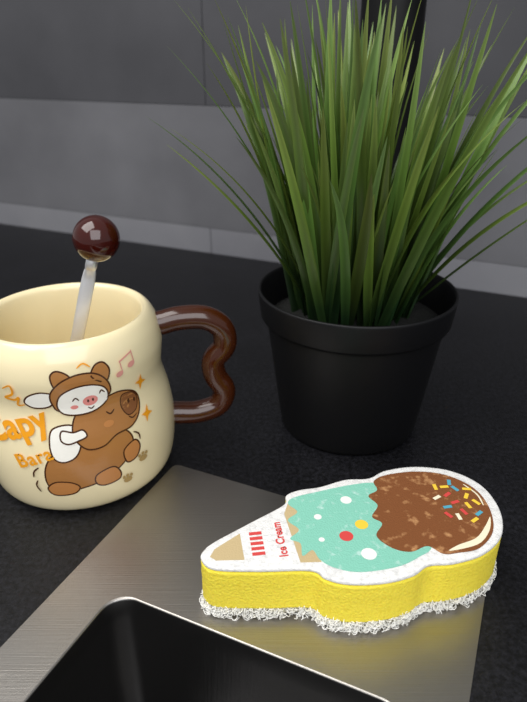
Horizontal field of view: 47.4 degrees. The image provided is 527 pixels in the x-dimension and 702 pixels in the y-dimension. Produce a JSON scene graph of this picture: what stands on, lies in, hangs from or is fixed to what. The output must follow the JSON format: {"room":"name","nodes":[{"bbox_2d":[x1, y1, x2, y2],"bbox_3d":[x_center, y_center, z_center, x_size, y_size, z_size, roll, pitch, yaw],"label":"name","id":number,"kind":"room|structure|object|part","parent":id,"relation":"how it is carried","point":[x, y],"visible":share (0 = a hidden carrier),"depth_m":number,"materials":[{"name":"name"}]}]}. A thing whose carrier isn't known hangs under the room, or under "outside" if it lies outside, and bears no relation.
{"room":"kitchen","nodes":[
{"label":"kitchen","id":0,"kind":"room"},
{"bbox_2d":[1,18,525,297],"bbox_3d":[0.102,-0.307,0.505,2.100,0.700,0.029,11,29,22],"label":"grout","id":1,"kind":"object","parent":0,"point":[202,18],"visible":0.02,"depth_m":0.64,"materials":[{"name":"grey"}]},
{"bbox_2d":[0,0,205,104],"bbox_3d":[-0.238,-0.367,0.633,0.399,0.188,0.010,11,29,22],"label":"tile","id":2,"kind":"structure","parent":1,"relation":"attached to","point":[128,51],"depth_m":0.62,"materials":[{"name":"grey tile"}]},
{"bbox_2d":[0,202,526,297],"bbox_3d":[-0.093,-0.130,0.678,1.681,0.028,0.010,11,29,22],"label":"tile","id":3,"kind":"object","parent":1,"relation":"attached to","point":[186,237],"depth_m":0.66,"materials":[{"name":"grey tile"}]},
{"bbox_2d":[0,98,526,266],"bbox_3d":[-0.056,-0.191,0.629,0.799,0.123,0.010,11,29,22],"label":"tile","id":4,"kind":"structure","parent":1,"relation":"attached to","point":[102,158],"depth_m":0.65,"materials":[{"name":"grey tile"}]},
{"bbox_2d":[202,0,526,117],"bbox_3d":[0.127,-0.294,0.486,0.399,0.188,0.010,11,29,22],"label":"tile","id":5,"kind":"structure","parent":1,"relation":"attached to","point":[444,19],"depth_m":0.52,"materials":[{"name":"grey tile"}]},
{"bbox_2d":[0,224,526,701],"bbox_3d":[-0.083,0.116,0.261,2.100,0.040,0.863,11,29,22],"label":"countertop","id":6,"kind":"structure","parent":0,"point":[471,422],"depth_m":0.35,"materials":[{"name":"black stone"}]},
{"bbox_2d":[0,282,236,509],"bbox_3d":[-0.086,0.022,0.305,0.119,0.089,0.098,10,28,19],"label":"coffee mug","id":7,"kind":"object","parent":6,"relation":"on","point":[89,422],"visible":0.97,"depth_m":0.28,"materials":[{"name":"beige ceramic"}]},
{"bbox_3d":[-0.085,0.038,0.268,0.011,0.006,0.002,-6,27,-11],"label":"pig arm","id":8,"kind":"part","parent":7,"relation":"part of","materials":[{"name":"white ceramic"}]},
{"bbox_2d":[49,361,110,411],"bbox_3d":[-0.080,0.016,0.262,0.025,0.022,0.010,0,27,0],"label":"hood","id":9,"kind":"object","parent":7,"relation":"attached to","point":[74,386],"depth_m":0.26,"materials":[{"name":"brown ceramic"}]},
{"bbox_2d":[70,215,119,341],"bbox_3d":[-0.088,-0.004,0.287,0.048,0.121,0.021,-2,27,-3],"label":"teaspoon","id":10,"kind":"object","parent":7,"relation":"in","point":[95,238],"visible":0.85,"depth_m":0.26,"materials":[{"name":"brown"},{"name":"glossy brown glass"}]},
{"bbox_3d":[-0.091,0.003,0.285,0.034,0.097,0.005,-9,28,-17],"label":"stem","id":11,"kind":"part","parent":10,"relation":"part of","materials":[{"name":"silver metal"}]},
{"bbox_3d":[-0.074,-0.050,0.266,0.021,0.021,0.021,0,27,0],"label":"knob","id":12,"kind":"part","parent":10,"relation":"part of","materials":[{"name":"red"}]},
{"bbox_3d":[-0.035,0.008,0.318,0.044,0.069,0.012,-5,27,-11],"label":"handle","id":13,"kind":"part","parent":7,"relation":"part of","materials":[{"name":"brown ceramic"}]},
{"bbox_2d":[0,465,484,701],"bbox_3d":[-0.058,0.228,0.161,0.162,0.153,0.410,11,29,22],"label":"sink","id":14,"kind":"object","parent":6,"relation":"in","point":[129,623],"visible":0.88,"depth_m":0.24,"materials":[{"name":"silver metal"}]},
{"bbox_3d":[-0.067,0.239,0.139,0.122,0.153,0.297,11,29,22],"label":"bowl","id":15,"kind":"part","parent":14,"relation":"part of","materials":[{"name":"grey metal"}]},
{"bbox_2d":[199,467,502,634],"bbox_3d":[0.038,0.083,0.250,0.132,0.027,0.062,-9,28,-17],"label":"sponge","id":16,"kind":"object","parent":14,"relation":"on","point":[388,547],"visible":1,"depth_m":0.23,"materials":[{"name":"yellow plastic"}]},
{"bbox_2d":[152,0,526,454],"bbox_3d":[0.059,-0.060,0.307,0.180,0.234,0.178,19,32,33],"label":"potted grass","id":17,"kind":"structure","parent":6,"relation":"on","point":[356,312],"depth_m":0.29,"materials":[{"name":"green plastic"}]},
{"bbox_2d":[258,266,458,454],"bbox_3d":[0.051,0.003,0.348,0.108,0.085,0.108,0,27,0],"label":"pot","id":18,"kind":"object","parent":17,"relation":"attached to","point":[353,370],"depth_m":0.31,"materials":[{"name":"black plastic"}]},
{"bbox_2d":[359,0,426,176],"bbox_3d":[0.143,-0.173,0.359,0.194,0.390,0.058,9,28,17],"label":"kitchen faucet","id":19,"kind":"object","parent":6,"relation":"on","point":[402,8],"visible":0.02,"depth_m":0.36,"materials":[{"name":"black metal"}]}
]}

